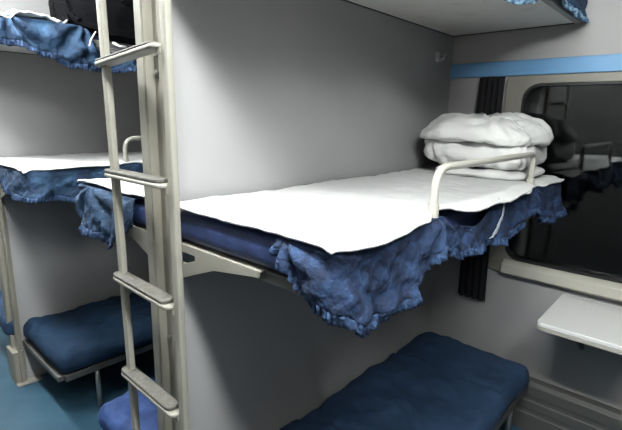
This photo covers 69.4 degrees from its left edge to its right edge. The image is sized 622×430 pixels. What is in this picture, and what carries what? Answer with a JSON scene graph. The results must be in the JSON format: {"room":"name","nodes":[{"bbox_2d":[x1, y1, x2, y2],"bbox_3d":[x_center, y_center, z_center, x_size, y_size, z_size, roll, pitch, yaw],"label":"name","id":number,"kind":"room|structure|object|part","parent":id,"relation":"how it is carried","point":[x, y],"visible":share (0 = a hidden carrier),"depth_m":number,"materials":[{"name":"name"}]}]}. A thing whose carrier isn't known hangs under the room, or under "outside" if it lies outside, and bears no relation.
{"room":"train carriage","nodes":[
{"label":"train carriage","id":0,"kind":"room"},
{"bbox_2d":[0,0,149,377],"bbox_3d":[-1.152,-0.484,3.080,0.030,2.800,1.700,12,16,41],"label":"wall","id":1,"kind":"structure","parent":0,"point":[48,107],"depth_m":2.71,"materials":[{"name":"grey laminate"}]},
{"bbox_2d":[0,39,134,54],"bbox_3d":[-0.921,-0.914,2.758,0.597,0.118,1.706,12,16,41],"label":"berth","id":2,"kind":"object","parent":1,"relation":"attached to","point":[4,48],"visible":0.02,"depth_m":2.29,"materials":[{"name":"grey"}]},
{"bbox_2d":[90,32,118,42],"bbox_3d":[-0.949,-0.988,2.701,0.595,0.046,1.768,12,16,41],"label":"mattress","id":3,"kind":"object","parent":2,"relation":"on","point":[95,37],"visible":0.02,"depth_m":2.18,"materials":[{"name":"blue fabric"}]},
{"bbox_2d":[0,13,136,73],"bbox_3d":[-0.895,-0.891,2.620,0.590,0.208,1.847,12,16,41],"label":"bedspread","id":4,"kind":"object","parent":3,"relation":"on","point":[67,44],"visible":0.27,"depth_m":2.02,"materials":[{"name":"blue fabric"}]},
{"bbox_2d":[0,9,67,23],"bbox_3d":[-0.972,-1.014,2.643,0.639,0.081,1.758,12,16,41],"label":"sheet","id":5,"kind":"object","parent":4,"relation":"on","point":[13,12],"visible":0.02,"depth_m":1.95,"materials":[{"name":"white fabric"}]},
{"bbox_2d":[48,0,135,47],"bbox_3d":[-0.934,-1.038,2.428,0.513,0.371,0.847,12,16,41],"label":"bag","id":6,"kind":"object","parent":4,"relation":"on","point":[83,13],"visible":0.19,"depth_m":2.12,"materials":[{"name":"black fabric"}]},
{"bbox_3d":[-0.911,-0.808,2.134,0.065,0.026,0.018,-7,15,-35],"label":"cord","id":7,"kind":"part","parent":6,"relation":"part of","materials":[{"name":"white fabric"}]},
{"bbox_3d":[-0.690,-0.912,2.581,0.023,0.036,1.655,12,16,41],"label":"rail","id":8,"kind":"part","parent":2,"relation":"part of","materials":[{"name":"grey metal"}]},
{"bbox_2d":[0,136,140,198],"bbox_3d":[-0.930,-0.342,2.880,0.603,0.360,1.706,12,16,41],"label":"berth","id":9,"kind":"object","parent":1,"relation":"attached to","point":[126,142],"visible":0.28,"depth_m":2.38,"materials":[{"name":"grey metal"}]},
{"bbox_3d":[-0.703,-0.358,2.695,0.022,0.241,0.867,12,16,41],"label":"guard rail","id":10,"kind":"part","parent":9,"relation":"part of","materials":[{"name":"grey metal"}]},
{"bbox_3d":[-0.952,-0.328,2.876,0.573,0.094,1.712,12,16,41],"label":"mattress","id":11,"kind":"object","parent":9,"relation":"on","visible":0},
{"bbox_2d":[0,163,142,203],"bbox_3d":[-0.849,-0.260,2.756,0.413,0.178,1.750,12,16,41],"label":"bedspread","id":12,"kind":"object","parent":11,"relation":"on","point":[38,186],"visible":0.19,"depth_m":2.14,"materials":[{"name":"blue fabric"}]},
{"bbox_2d":[0,151,142,173],"bbox_3d":[-0.944,-0.371,2.833,0.615,0.039,1.715,12,16,41],"label":"sheet","id":13,"kind":"object","parent":11,"relation":"on","point":[25,164],"visible":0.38,"depth_m":2.31,"materials":[{"name":"white fabric"}]},
{"bbox_2d":[0,327,521,429],"bbox_3d":[-1.527,0.978,3.027,7.180,0.050,2.700,12,16,41],"label":"floor","id":14,"kind":"structure","parent":0,"point":[47,403],"depth_m":2.58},
{"bbox_2d":[0,193,42,387],"bbox_3d":[-1.727,-0.202,2.502,0.170,2.470,0.130,12,16,41],"label":"post","id":15,"kind":"object","parent":14,"relation":"on","point":[15,352],"visible":0.99,"depth_m":2.64,"materials":[{"name":"beige metal"}]},
{"bbox_2d":[6,345,26,382],"bbox_3d":[-1.787,0.899,2.726,0.133,0.198,0.061,12,16,41],"label":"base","id":16,"kind":"object","parent":15,"relation":"attached to","point":[16,357],"depth_m":2.69,"materials":[{"name":"beige metal"}]},
{"bbox_3d":[-1.750,1.000,2.760,0.165,0.012,0.130,12,16,41],"label":"foot plate","id":17,"kind":"part","parent":15,"relation":"part of","materials":[{"name":"beige paint"}]},
{"bbox_2d":[23,339,152,405],"bbox_3d":[-0.966,0.807,3.116,0.592,0.269,1.630,12,16,41],"label":"berth","id":18,"kind":"object","parent":14,"relation":"on","point":[59,376],"visible":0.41,"depth_m":2.48,"materials":[{"name":"grey metal"}]},
{"bbox_2d":[23,292,152,372],"bbox_3d":[-0.954,0.602,3.062,0.647,0.153,1.645,12,16,41],"label":"mattress","id":19,"kind":"object","parent":18,"relation":"on","point":[91,333],"visible":0.38,"depth_m":2.56,"materials":[{"name":"blue fabric"}]},
{"bbox_3d":[-1.183,0.953,2.500,0.025,0.237,0.026,12,16,41],"label":"leg","id":20,"kind":"part","parent":18,"relation":"part of","materials":[{"name":"silver metal"}]},
{"bbox_3d":[-0.743,0.736,2.917,0.023,0.036,1.600,12,16,41],"label":"rail","id":21,"kind":"part","parent":18,"relation":"part of","materials":[{"name":"grey metal"}]},
{"bbox_2d":[95,0,189,429],"bbox_3d":[-0.464,0.097,1.254,0.393,2.465,0.051,12,16,41],"label":"ladder","id":22,"kind":"object","parent":14,"relation":"on","point":[178,409],"visible":1,"depth_m":1.22,"materials":[{"name":"beige metal"}]},
{"bbox_2d":[133,0,179,429],"bbox_3d":[-0.406,0.077,1.341,0.170,2.470,0.130,12,16,41],"label":"post","id":23,"kind":"object","parent":14,"relation":"on","point":[146,12],"visible":0.71,"depth_m":1.30,"materials":[{"name":"beige metal"}]},
{"bbox_3d":[-0.418,-0.414,1.220,0.026,0.080,0.005,12,16,41],"label":"keyhole plate","id":24,"kind":"part","parent":23,"relation":"part of","materials":[{"name":"metal"}]},
{"bbox_2d":[494,388,526,429],"bbox_3d":[0.354,1.086,1.955,0.592,0.269,1.630,12,16,41],"label":"berth","id":25,"kind":"object","parent":14,"relation":"on","point":[507,416],"visible":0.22,"depth_m":2.20,"materials":[{"name":"grey metal"}]},
{"bbox_2d":[279,332,528,429],"bbox_3d":[0.354,0.884,1.894,0.620,0.148,1.671,12,16,41],"label":"mattress","id":26,"kind":"object","parent":25,"relation":"on","point":[435,381],"visible":1,"depth_m":2.04,"materials":[{"name":"blue fabric"}]},
{"bbox_3d":[1.008,1.045,2.286,0.025,0.237,0.026,12,16,41],"label":"leg","id":27,"kind":"part","parent":25,"relation":"part of","materials":[{"name":"silver metal"}]},
{"bbox_3d":[-0.116,0.987,2.369,0.592,0.269,1.630,12,16,41],"label":"berth","id":28,"kind":"object","parent":14,"relation":"on","visible":0},
{"bbox_2d":[98,378,157,429],"bbox_3d":[-0.136,0.779,2.320,0.662,0.153,1.674,12,16,41],"label":"mattress","id":29,"kind":"object","parent":28,"relation":"on","point":[115,414],"visible":0.03,"depth_m":1.87,"materials":[{"name":"blue fabric"}]},
{"bbox_3d":[-1.437,0.708,3.529,0.592,0.269,1.630,12,16,41],"label":"berth","id":30,"kind":"object","parent":14,"relation":"on","visible":0},
{"bbox_2d":[0,290,13,334],"bbox_3d":[-1.458,0.511,3.462,0.603,0.140,1.693,12,16,41],"label":"mattress","id":31,"kind":"object","parent":30,"relation":"on","point":[8,329],"visible":0.02,"depth_m":2.69,"materials":[{"name":"blue fabric"}]},
{"bbox_2d":[171,0,453,429],"bbox_3d":[0.169,-0.205,1.920,0.030,2.800,1.700,12,16,41],"label":"wall","id":32,"kind":"structure","parent":0,"point":[270,94],"depth_m":1.63,"materials":[{"name":"grey laminate"}]},
{"bbox_2d":[125,220,167,274],"bbox_3d":[-0.081,-0.162,2.133,0.603,0.360,1.706,12,16,41],"label":"berth","id":33,"kind":"object","parent":32,"relation":"attached to","point":[138,232],"visible":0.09,"depth_m":1.43,"materials":[{"name":"grey metal"}]},
{"bbox_2d":[133,198,145,224],"bbox_3d":[-0.079,-0.146,2.121,0.573,0.093,1.688,12,16,41],"label":"mattress","id":34,"kind":"object","parent":33,"relation":"on","point":[139,214],"visible":0.02,"depth_m":1.42,"materials":[{"name":"blue fabric"}]},
{"bbox_2d":[74,182,143,249],"bbox_3d":[-0.194,-0.113,2.190,0.513,0.198,1.745,12,16,41],"label":"bedspread","id":35,"kind":"object","parent":34,"relation":"on","point":[94,203],"visible":0.23,"depth_m":1.56,"materials":[{"name":"blue fabric"}]},
{"bbox_2d":[77,178,144,197],"bbox_3d":[-0.105,-0.203,2.116,0.593,0.032,1.684,12,16,41],"label":"sheet","id":36,"kind":"object","parent":34,"relation":"on","point":[127,188],"visible":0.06,"depth_m":1.53,"materials":[{"name":"white fabric"}]},
{"bbox_2d":[181,152,535,293],"bbox_3d":[0.390,-0.063,1.719,0.603,0.360,1.706,12,16,41],"label":"berth","id":37,"kind":"object","parent":32,"relation":"attached to","point":[207,259],"visible":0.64,"depth_m":1.21,"materials":[{"name":"grey metal"}]},
{"bbox_2d":[180,206,493,269],"bbox_3d":[0.381,-0.051,1.728,0.572,0.093,1.702,12,16,41],"label":"mattress","id":38,"kind":"object","parent":37,"relation":"on","point":[250,244],"visible":0.07,"depth_m":1.15,"materials":[{"name":"blue fabric"}]},
{"bbox_2d":[180,166,564,254],"bbox_3d":[0.399,-0.097,1.673,0.629,0.034,1.695,12,16,41],"label":"sheet","id":39,"kind":"object","parent":38,"relation":"on","point":[348,214],"visible":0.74,"depth_m":1.29,"materials":[{"name":"white fabric"}]},
{"bbox_2d":[435,164,544,180],"bbox_3d":[0.844,-0.213,2.131,0.436,0.076,0.434,12,16,40],"label":"quilt","id":40,"kind":"object","parent":39,"relation":"on","point":[474,171],"visible":0.44,"depth_m":1.94,"materials":[{"name":"white fabric"}]},
{"bbox_2d":[423,139,546,171],"bbox_3d":[0.823,-0.309,2.136,0.506,0.182,0.495,12,16,40],"label":"quilt","id":41,"kind":"object","parent":40,"relation":"on","point":[442,152],"visible":0.48,"depth_m":1.96,"materials":[{"name":"white fabric"}]},
{"bbox_2d":[420,112,553,146],"bbox_3d":[0.815,-0.407,2.090,0.540,0.146,0.517,11,16,39],"label":"pillow","id":42,"kind":"object","parent":41,"relation":"on","point":[508,129],"visible":1,"depth_m":1.93,"materials":[{"name":"white fabric"}]},
{"bbox_2d":[269,183,566,338],"bbox_3d":[0.558,0.048,1.547,0.214,0.212,1.724,12,16,41],"label":"bedspread","id":43,"kind":"object","parent":38,"relation":"on","point":[356,291],"visible":0.76,"depth_m":1.05,"materials":[{"name":"blue fabric"}]},
{"bbox_2d":[428,203,438,217],"bbox_3d":[0.334,0.035,1.239,0.030,0.134,0.030,12,16,41],"label":"socket","id":44,"kind":"object","parent":37,"relation":"attached to","point":[433,208],"depth_m":1.22,"materials":[{"name":"metal"}]},
{"bbox_3d":[0.618,-0.079,1.535,0.022,0.241,0.867,12,16,41],"label":"guard rail","id":45,"kind":"part","parent":37,"relation":"part of","materials":[{"name":"beige metal"}]},
{"bbox_2d":[526,178,534,210],"bbox_3d":[0.900,-0.086,1.854,0.030,0.134,0.030,12,16,41],"label":"socket","id":46,"kind":"object","parent":37,"relation":"attached to","point":[529,180],"depth_m":1.83,"materials":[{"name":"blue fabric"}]},
{"bbox_2d":[435,52,444,61],"bbox_3d":[0.661,-0.804,2.279,0.045,0.048,0.040,12,16,41],"label":"coat hook","id":47,"kind":"object","parent":32,"relation":"attached to","point":[437,55],"visible":1,"depth_m":2.28,"materials":[{"name":"white plastic"}]},
{"bbox_3d":[0.646,-0.807,2.292,0.005,0.048,0.040,12,16,41],"label":"plate","id":48,"kind":"part","parent":47,"relation":"part of","materials":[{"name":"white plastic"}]},
{"bbox_2d":[342,0,579,36],"bbox_3d":[0.403,-0.754,1.572,0.597,0.118,1.706,12,16,41],"label":"berth","id":49,"kind":"object","parent":32,"relation":"attached to","point":[453,18],"visible":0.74,"depth_m":1.87,"materials":[{"name":"grey"}]},
{"bbox_3d":[0.634,-0.753,1.395,0.023,0.036,1.655,12,16,41],"label":"rail","id":50,"kind":"part","parent":49,"relation":"part of","materials":[{"name":"grey metal"}]},
{"bbox_2d":[430,0,621,409],"bbox_3d":[-0.567,-0.609,3.716,7.120,2.800,0.074,12,16,41],"label":"wall","id":51,"kind":"structure","parent":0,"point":[503,325],"depth_m":2.28,"materials":[{"name":"grey paint"}]},
{"bbox_2d":[458,76,505,301],"bbox_3d":[0.905,-0.116,2.381,0.163,1.182,0.029,12,16,41],"label":"curtain","id":52,"kind":"object","parent":51,"relation":"hanging from","point":[473,269],"visible":0.36,"depth_m":2.43,"materials":[{"name":"black fabric"}]},
{"bbox_2d":[488,72,621,301],"bbox_3d":[1.419,-0.107,1.954,1.198,1.001,0.102,12,16,41],"label":"window","id":53,"kind":"structure","parent":51,"relation":"attached to","point":[583,111],"depth_m":2.11,"materials":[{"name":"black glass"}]},
{"bbox_2d":[504,376,621,429],"bbox_3d":[1.355,1.045,2.205,1.750,0.285,0.055,12,16,41],"label":"radiator cover","id":54,"kind":"object","parent":51,"relation":"attached to","point":[544,406],"depth_m":2.26,"materials":[{"name":"grey metal"}]},
{"bbox_2d":[536,294,621,354],"bbox_3d":[1.238,0.571,1.937,0.406,0.261,0.464,12,16,41],"label":"folding table","id":55,"kind":"object","parent":51,"relation":"attached to","point":[593,323],"visible":1,"depth_m":1.88,"materials":[{"name":"white plastic"}]},
{"bbox_3d":[0.399,-0.852,1.537,0.597,0.084,1.698,12,16,41],"label":"mattress","id":56,"kind":"object","parent":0,"visible":0},
{"bbox_2d":[504,0,588,22],"bbox_3d":[0.438,-0.772,1.473,0.576,0.217,1.774,12,16,41],"label":"bedspread","id":57,"kind":"object","parent":56,"relation":"on","point":[577,7],"visible":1,"depth_m":1.80,"materials":[{"name":"blue fabric"}]}
]}

